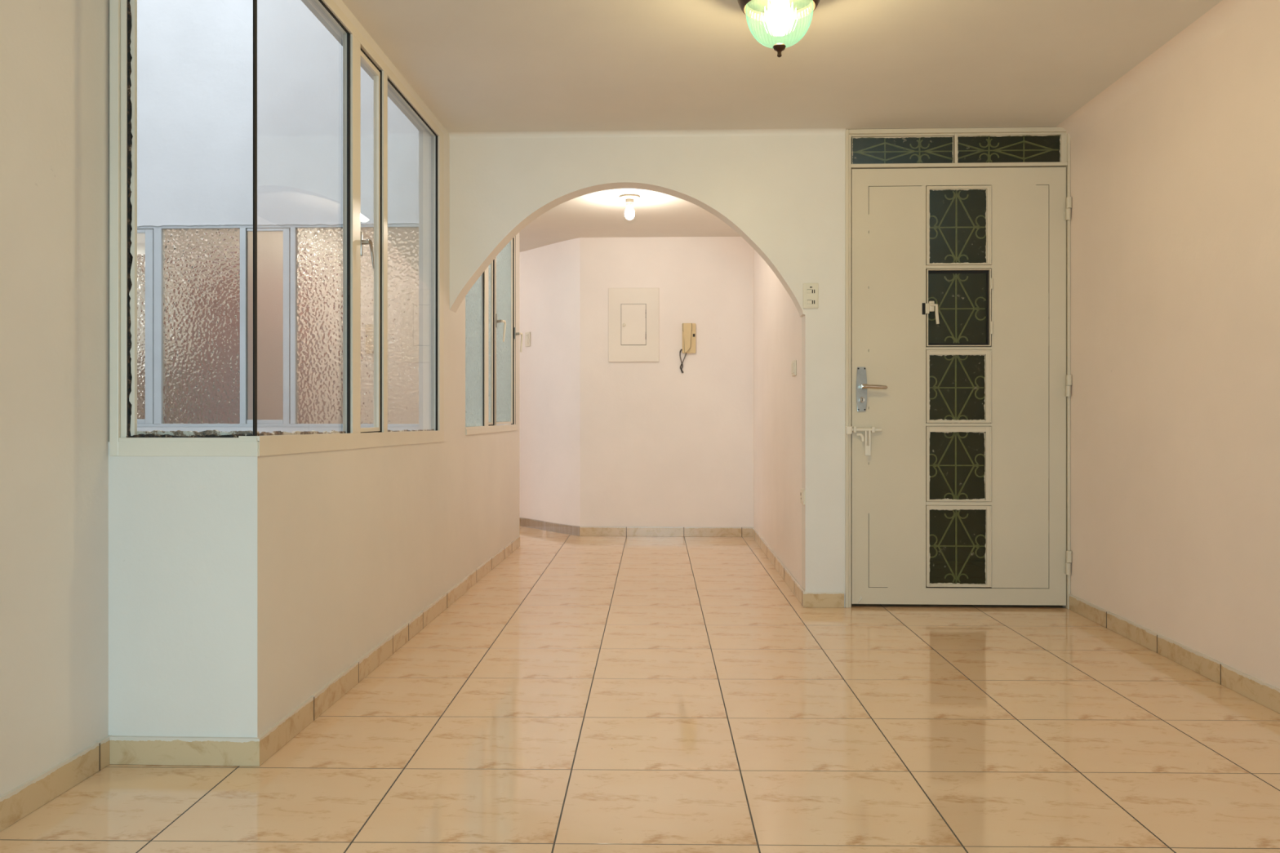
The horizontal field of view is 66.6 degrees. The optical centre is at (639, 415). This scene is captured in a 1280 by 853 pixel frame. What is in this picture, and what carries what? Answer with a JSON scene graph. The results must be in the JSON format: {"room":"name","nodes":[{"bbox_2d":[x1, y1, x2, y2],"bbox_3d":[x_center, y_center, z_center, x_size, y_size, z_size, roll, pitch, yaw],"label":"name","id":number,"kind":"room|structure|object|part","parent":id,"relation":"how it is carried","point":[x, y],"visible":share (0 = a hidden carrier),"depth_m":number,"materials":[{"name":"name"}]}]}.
{"room":"entrance hall","nodes":[
{"label":"entrance hall","id":0,"kind":"room"},
{"bbox_2d":[0,0,109,796],"bbox_3d":[-1.549,-0.223,0.058,0.100,2.285,5.200,0,0,2],"label":"wall","id":1,"kind":"structure","parent":0,"point":[55,54],"depth_m":2.35,"materials":[{"name":"paint"}]},
{"bbox_2d":[0,735,111,831],"bbox_3d":[-1.493,0.883,0.066,0.011,0.073,5.020,0,0,2],"label":"baseboard","id":2,"kind":"structure","parent":1,"relation":"attached to","point":[17,803],"depth_m":2.33,"materials":[{"name":"tile"}]},
{"bbox_2d":[108,441,270,737],"bbox_3d":[-1.254,-0.225,2.609,0.500,2.290,0.080,0,0,2],"label":"wall","id":3,"kind":"structure","parent":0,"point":[189,536],"depth_m":2.57,"materials":[{"name":"paint"}]},
{"bbox_2d":[109,0,258,456],"bbox_3d":[-1.200,-0.609,2.589,0.397,1.436,0.056,0,0,2],"label":"window","id":4,"kind":"structure","parent":3,"relation":"attached to","point":[125,440],"depth_m":2.57,"materials":[{"name":"metal"}]},
{"bbox_2d":[109,735,261,766],"bbox_3d":[-1.195,0.883,2.561,0.400,0.072,0.010,0,0,2],"label":"baseboard","id":5,"kind":"structure","parent":3,"relation":"attached to","point":[123,750],"depth_m":2.56,"materials":[{"name":"tile"}]},
{"bbox_2d":[137,0,499,433],"bbox_3d":[-2.944,-1.680,6.905,4.000,5.200,0.080,0,0,2],"label":"wall","id":6,"kind":"structure","parent":0,"point":[195,57],"depth_m":6.86,"materials":[{"name":"white paint"}]},
{"bbox_2d":[137,222,418,426],"bbox_3d":[-2.620,-0.629,6.875,3.150,1.426,0.052,0,0,2],"label":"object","id":7,"kind":"structure","parent":6,"relation":"in","point":[195,282],"depth_m":6.87,"materials":[{"name":"glass"}]},
{"bbox_3d":[-3.812,-0.555,6.912,0.625,1.169,0.005,0,0,2],"label":"glass pane","id":8,"kind":"part","parent":7,"relation":"part of","materials":[{"name":"glass"}]},
{"bbox_3d":[-3.098,-0.628,6.889,0.563,1.384,0.005,0,0,2],"label":"glass pane","id":9,"kind":"part","parent":7,"relation":"part of","materials":[{"name":"glass"}]},
{"bbox_3d":[-2.640,-0.631,6.868,0.259,1.330,0.005,0,0,2],"label":"glass pane","id":10,"kind":"part","parent":7,"relation":"part of","materials":[{"name":"clear glass"}]},
{"bbox_3d":[-1.893,-0.628,6.844,1.055,1.384,0.005,0,0,2],"label":"glass pane","id":11,"kind":"part","parent":7,"relation":"part of","materials":[{"name":"clear glass"}]},
{"bbox_2d":[137,222,418,226],"bbox_3d":[-2.621,-1.338,6.850,3.150,0.012,0.010,0,0,2],"label":"trim","id":12,"kind":"structure","parent":6,"relation":"attached to","point":[138,225],"depth_m":6.84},
{"bbox_2d":[301,0,422,430],"bbox_3d":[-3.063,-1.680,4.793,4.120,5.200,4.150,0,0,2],"label":"window frame","id":13,"kind":"structure","parent":0,"point":[306,2],"depth_m":4.54,"materials":[{"name":"white metal"}]},
{"bbox_2d":[270,0,519,727],"bbox_3d":[-0.964,-0.225,4.739,0.080,2.290,4.200,0,0,2],"label":"wall","id":14,"kind":"structure","parent":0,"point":[363,540],"depth_m":3.63,"materials":[{"name":"paint"}]},
{"bbox_2d":[238,0,444,456],"bbox_3d":[-0.973,-0.601,3.576,0.089,1.452,2.035,0,0,2],"label":"window","id":15,"kind":"structure","parent":14,"relation":"attached to","point":[357,50],"depth_m":3.42,"materials":[{"name":"metal"}]},
{"bbox_3d":[-0.956,-0.578,3.411,0.043,0.125,0.050,0,0,2],"label":"handle","id":16,"kind":"part","parent":15,"relation":"part of","materials":[{"name":"silver metal"}]},
{"bbox_2d":[257,577,467,764],"bbox_3d":[-0.952,0.883,3.826,0.011,0.073,2.535,0,0,2],"label":"baseboard","id":17,"kind":"structure","parent":14,"relation":"attached to","point":[280,734],"depth_m":3.24,"materials":[{"name":"tile"}]},
{"bbox_2d":[466,535,519,589],"bbox_3d":[-0.875,0.883,5.967,0.005,0.073,1.740,0,0,2],"label":"baseboard","id":18,"kind":"structure","parent":14,"relation":"attached to","point":[476,575],"depth_m":5.79,"materials":[{"name":"tile"}]},
{"bbox_2d":[465,235,523,435],"bbox_3d":[-0.874,-0.609,5.889,0.094,1.427,1.615,0,0,2],"label":"window","id":19,"kind":"structure","parent":14,"relation":"attached to","point":[491,303],"depth_m":5.87,"materials":[{"name":"glass"}]},
{"bbox_3d":[-0.919,-0.615,5.328,0.005,1.355,0.490,0,0,2],"label":"glass pane","id":20,"kind":"part","parent":19,"relation":"part of","materials":[{"name":"clear glass"}]},
{"bbox_3d":[-0.900,-0.624,5.784,0.005,1.336,0.143,0,0,2],"label":"glass pane","id":21,"kind":"part","parent":19,"relation":"part of","materials":[{"name":"glass"}]},
{"bbox_3d":[-0.863,-0.575,5.931,0.040,0.080,0.029,0,0,2],"label":"handle plate","id":22,"kind":"part","parent":19,"relation":"part of","materials":[{"name":"silver metal"}]},
{"bbox_3d":[-0.882,-0.624,6.262,0.005,1.336,0.600,0,0,2],"label":"glass pane","id":23,"kind":"part","parent":19,"relation":"part of","materials":[{"name":"glass"}]},
{"bbox_3d":[-0.836,-0.516,5.970,0.017,0.136,0.071,0,0,12],"label":"handle","id":24,"kind":"part","parent":19,"relation":"part of","materials":[{"name":"beige plastic"}]},
{"bbox_3d":[-0.838,-0.555,6.610,0.040,0.080,0.029,0,0,2],"label":"handle plate","id":25,"kind":"part","parent":19,"relation":"part of","materials":[{"name":"silver metal"}]},
{"bbox_3d":[-0.811,-0.496,6.637,0.017,0.135,0.047,0,0,19],"label":"handle","id":26,"kind":"part","parent":19,"relation":"part of","materials":[{"name":"beige plastic"}]},
{"bbox_2d":[519,236,753,536],"bbox_3d":[-2.008,-0.215,8.073,5.783,2.270,1.215,0,0,2],"label":"wall","id":27,"kind":"structure","parent":0,"point":[602,442],"depth_m":7.39,"materials":[{"name":"paint"}]},
{"bbox_2d":[524,332,530,346],"bbox_3d":[-0.919,-0.620,7.968,0.014,0.118,0.072,0,0,-40],"label":"light switch","id":28,"kind":"object","parent":27,"relation":"attached to","point":[527,335],"visible":1,"depth_m":7.95,"materials":[{"name":"beige plastic"}]},
{"bbox_2d":[519,517,579,535],"bbox_3d":[-1.010,0.883,7.984,1.585,0.072,0.202,0,0,39],"label":"baseboard","id":29,"kind":"structure","parent":27,"relation":"attached to","point":[521,520],"depth_m":7.75,"materials":[{"name":"tile"}]},
{"bbox_2d":[608,288,658,361],"bbox_3d":[-0.048,-0.683,7.372,0.385,0.559,0.041,0,0,2],"label":"electrical panel","id":30,"kind":"object","parent":27,"relation":"attached to","point":[633,313],"visible":1,"depth_m":7.37,"materials":[{"name":"metal"}]},
{"bbox_3d":[-0.049,-0.685,7.371,0.186,0.307,0.006,0,0,2],"label":"panel door","id":31,"kind":"part","parent":30,"relation":"part of","materials":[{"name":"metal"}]},
{"bbox_2d":[579,526,752,537],"bbox_3d":[0.201,0.883,7.377,1.316,0.073,0.011,0,0,2],"label":"baseboard","id":32,"kind":"structure","parent":27,"relation":"attached to","point":[584,531],"depth_m":7.37,"materials":[{"name":"tile"}]},
{"bbox_2d":[679,323,695,373],"bbox_3d":[0.359,-0.505,7.353,0.124,0.378,0.050,0,0,2],"label":"phone","id":33,"kind":"object","parent":27,"relation":"attached to","point":[688,329],"visible":1,"depth_m":7.35,"materials":[{"name":"plastic"}]},
{"bbox_3d":[0.326,-0.408,7.356,0.059,0.185,0.023,0,0,23],"label":"coiled cord","id":34,"kind":"part","parent":33,"relation":"part of","materials":[{"name":"black plastic"}]},
{"bbox_2d":[0,525,1279,852],"bbox_3d":[-0.887,0.950,3.035,8.400,0.060,11.200,0,0,2],"label":"floor","id":35,"kind":"structure","parent":0,"point":[584,694],"depth_m":2.70,"materials":[{"name":"tile"}]},
{"bbox_2d":[449,134,844,607],"bbox_3d":[0.006,-0.223,4.758,1.956,2.285,0.130,0,0,2],"label":"wall","id":36,"kind":"structure","parent":0,"point":[784,195],"depth_m":4.67,"materials":[{"name":"paint"}]},
{"bbox_2d":[448,128,845,138],"bbox_3d":[0.028,-1.353,4.680,1.906,0.025,0.025,0,0,2],"label":"trim","id":37,"kind":"structure","parent":36,"relation":"attached to","point":[796,131],"depth_m":4.68,"materials":[{"name":"paint"}]},
{"bbox_2d":[803,283,818,308],"bbox_3d":[0.816,-0.571,4.655,0.073,0.122,0.018,0,0,2],"label":"light switch","id":38,"kind":"object","parent":36,"relation":"attached to","point":[811,291],"visible":1,"depth_m":4.65,"materials":[{"name":"beige plastic"}]},
{"bbox_2d":[803,591,844,608],"bbox_3d":[0.877,0.884,4.656,0.194,0.071,0.010,0,0,2],"label":"baseboard","id":39,"kind":"structure","parent":36,"relation":"attached to","point":[810,599],"depth_m":4.65,"materials":[{"name":"tile"}]},
{"bbox_2d":[844,126,1071,609],"bbox_3d":[1.509,-0.222,4.640,1.058,2.284,0.114,0,0,2],"label":"door","id":40,"kind":"structure","parent":36,"relation":"in","point":[1025,427],"depth_m":4.64,"materials":[{"name":"metal"}]},
{"bbox_3d":[1.058,-0.123,4.654,0.052,0.213,0.011,0,0,2],"label":"lock plate","id":41,"kind":"part","parent":40,"relation":"part of","materials":[{"name":"silver metal"}]},
{"bbox_3d":[1.108,-0.135,4.623,0.126,0.026,0.048,0,0,2],"label":"handle","id":42,"kind":"part","parent":40,"relation":"part of","materials":[{"name":"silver metal"}]},
{"bbox_3d":[1.256,-1.266,4.664,0.485,0.131,0.004,0,0,2],"label":"glass pane","id":43,"kind":"part","parent":40,"relation":"part of","materials":[{"name":"black glass"}]},
{"bbox_2d":[851,137,952,163],"bbox_3d":[1.258,-1.266,4.681,0.480,0.147,0.011,0,0,2],"label":"window grille","id":44,"kind":"object","parent":40,"relation":"attached to","point":[861,151],"depth_m":4.68,"materials":[{"name":"metal"}]},
{"bbox_3d":[1.514,-0.132,4.655,0.272,0.319,0.004,0,0,2],"label":"glass pane","id":45,"kind":"part","parent":40,"relation":"part of","materials":[{"name":"black glass"}]},
{"bbox_2d":[929,431,984,499],"bbox_3d":[1.514,0.242,4.671,0.283,0.350,0.012,0,0,2],"label":"window grille","id":46,"kind":"object","parent":40,"relation":"attached to","point":[954,433],"depth_m":4.67,"materials":[{"name":"metal"}]},
{"bbox_2d":[929,355,984,420],"bbox_3d":[1.514,-0.132,4.671,0.283,0.350,0.012,0,0,2],"label":"window grille","id":47,"kind":"object","parent":40,"relation":"attached to","point":[955,357],"depth_m":4.67,"materials":[{"name":"metal"}]},
{"bbox_2d":[928,273,986,343],"bbox_3d":[1.516,-0.510,4.671,0.283,0.350,0.012,0,0,2],"label":"window grille","id":48,"kind":"object","parent":40,"relation":"attached to","point":[955,340],"depth_m":4.67,"materials":[{"name":"metal"}]},
{"bbox_3d":[1.514,0.242,4.655,0.272,0.330,0.004,0,0,2],"label":"glass pane","id":49,"kind":"part","parent":40,"relation":"part of","materials":[{"name":"black glass"}]},
{"bbox_2d":[929,509,985,583],"bbox_3d":[1.516,0.628,4.671,0.283,0.377,0.012,0,0,2],"label":"window grille","id":50,"kind":"object","parent":40,"relation":"attached to","point":[956,513],"depth_m":4.67,"materials":[{"name":"metal"}]},
{"bbox_2d":[929,190,986,262],"bbox_3d":[1.518,-0.901,4.671,0.283,0.374,0.012,0,0,2],"label":"window grille","id":51,"kind":"object","parent":40,"relation":"attached to","point":[956,195],"depth_m":4.67,"materials":[{"name":"metal"}]},
{"bbox_3d":[1.519,0.625,4.647,0.305,0.387,0.023,0,0,2],"label":"pane frame","id":52,"kind":"part","parent":40,"relation":"part of","materials":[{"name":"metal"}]},
{"bbox_3d":[1.516,0.628,4.655,0.276,0.363,0.004,0,0,2],"label":"glass pane","id":53,"kind":"part","parent":40,"relation":"part of","materials":[{"name":"black glass"}]},
{"bbox_3d":[1.519,0.233,4.647,0.305,0.358,0.023,0,0,2],"label":"pane frame","id":54,"kind":"part","parent":40,"relation":"part of","materials":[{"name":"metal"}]},
{"bbox_3d":[1.519,-0.137,4.647,0.305,0.348,0.023,0,0,2],"label":"pane frame","id":55,"kind":"part","parent":40,"relation":"part of","materials":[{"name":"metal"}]},
{"bbox_3d":[1.519,-0.904,4.647,0.305,0.375,0.023,0,0,2],"label":"pane frame","id":56,"kind":"part","parent":40,"relation":"part of","materials":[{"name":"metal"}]},
{"bbox_3d":[1.515,-0.510,4.657,0.277,0.334,0.004,0,0,2],"label":"glass pane","id":57,"kind":"part","parent":40,"relation":"part of","materials":[{"name":"black glass"}]},
{"bbox_3d":[1.517,-0.901,4.655,0.278,0.360,0.004,0,0,2],"label":"glass pane","id":58,"kind":"part","parent":40,"relation":"part of","materials":[{"name":"black glass"}]},
{"bbox_3d":[1.758,-1.268,4.646,0.491,0.133,0.004,0,0,2],"label":"glass pane","id":59,"kind":"part","parent":40,"relation":"part of","materials":[{"name":"black glass"}]},
{"bbox_2d":[957,136,1058,162],"bbox_3d":[1.758,-1.268,4.662,0.486,0.149,0.011,0,0,2],"label":"window grille","id":60,"kind":"object","parent":40,"relation":"attached to","point":[999,150],"depth_m":4.66,"materials":[{"name":"metal"}]},
{"bbox_2d":[137,0,1222,253],"bbox_3d":[-1.502,-1.417,3.108,7.165,0.135,11.300,0,0,2],"label":"ceiling","id":61,"kind":"structure","parent":0,"point":[477,65],"depth_m":3.80,"materials":[{"name":"paint"}]},
{"bbox_2d":[619,194,639,219],"bbox_3d":[-0.064,-1.277,6.007,0.128,0.146,0.128,0,0,2],"label":"bulb","id":62,"kind":"object","parent":61,"relation":"attached to","point":[629,199],"visible":1,"depth_m":5.98,"materials":[{"name":"white glass"}]},
{"bbox_3d":[-0.064,-1.246,6.007,0.062,0.084,0.062,0,0,2],"label":"bulb","id":63,"kind":"part","parent":62,"relation":"part of","materials":[{"name":"white glass"}]},
{"bbox_3d":[-0.064,-1.340,6.007,0.128,0.020,0.128,0,0,2],"label":"mounting plate","id":64,"kind":"part","parent":62,"relation":"part of","materials":[{"name":"beige plastic"}]},
{"bbox_2d":[625,198,634,206],"bbox_3d":[-0.064,-1.309,6.007,0.054,0.046,0.054,0,0,2],"label":"bulb socket","id":65,"kind":"object","parent":62,"relation":"attached to","point":[629,202],"depth_m":5.99,"materials":[{"name":"beige plastic"}]},
{"bbox_2d":[737,0,820,57],"bbox_3d":[0.442,-1.250,3.086,0.264,0.231,0.264,0,0,2],"label":"ceiling lamp","id":66,"kind":"object","parent":61,"relation":"attached to","point":[779,15],"visible":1,"depth_m":3.09,"materials":[{"name":"green glass"}]},
{"bbox_3d":[0.442,-1.266,3.086,0.080,0.101,0.080,0,0,2],"label":"bulb","id":67,"kind":"part","parent":66,"relation":"part of","materials":[{"name":"white glass"}]},
{"bbox_2d":[753,248,801,586],"bbox_3d":[0.898,-0.215,6.181,0.167,2.270,2.780,0,0,2],"label":"wall","id":68,"kind":"structure","parent":0,"point":[777,322],"depth_m":5.90,"materials":[{"name":"paint"}]},
{"bbox_2d":[752,527,804,606],"bbox_3d":[0.820,0.882,6.011,0.011,0.073,2.695,0,0,1],"label":"baseboard","id":69,"kind":"structure","parent":68,"relation":"attached to","point":[788,579],"depth_m":5.56,"materials":[{"name":"tile"}]},
{"bbox_2d":[791,360,796,376],"bbox_3d":[0.795,-0.243,5.044,0.015,0.080,0.115,0,0,2],"label":"light switch","id":70,"kind":"object","parent":68,"relation":"attached to","point":[793,365],"visible":1,"depth_m":5.00,"materials":[{"name":"beige plastic"}]},
{"bbox_2d":[800,488,804,505],"bbox_3d":[0.788,0.395,4.719,0.014,0.074,0.105,0,0,2],"label":"power outlet","id":71,"kind":"object","parent":68,"relation":"attached to","point":[802,491],"visible":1,"depth_m":4.68,"materials":[{"name":"beige plastic"}]},
{"bbox_2d":[800,491,803,502],"bbox_3d":[0.783,0.395,4.719,0.004,0.044,0.068,0,0,1],"label":"socket","id":72,"kind":"object","parent":71,"relation":"attached to","point":[802,492],"depth_m":4.70,"materials":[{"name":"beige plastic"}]},
{"bbox_2d":[851,136,1059,561],"bbox_3d":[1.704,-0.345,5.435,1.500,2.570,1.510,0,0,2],"label":"window panes","id":73,"kind":"structure","parent":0,"point":[974,409],"depth_m":6.13,"materials":[{"name":"black glass"}]},
{"bbox_2d":[1056,0,1279,688],"bbox_3d":[1.919,-0.223,0.999,0.170,2.285,7.340,0,0,2],"label":"wall","id":74,"kind":"structure","parent":0,"point":[1175,165],"depth_m":3.55,"materials":[{"name":"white paint"}]},
{"bbox_2d":[1069,594,1279,713],"bbox_3d":[1.899,0.882,1.019,0.011,0.073,7.178,0,0,2],"label":"baseboard","id":75,"kind":"structure","parent":74,"relation":"attached to","point":[1257,691],"depth_m":3.56,"materials":[{"name":"tile"}]}
]}

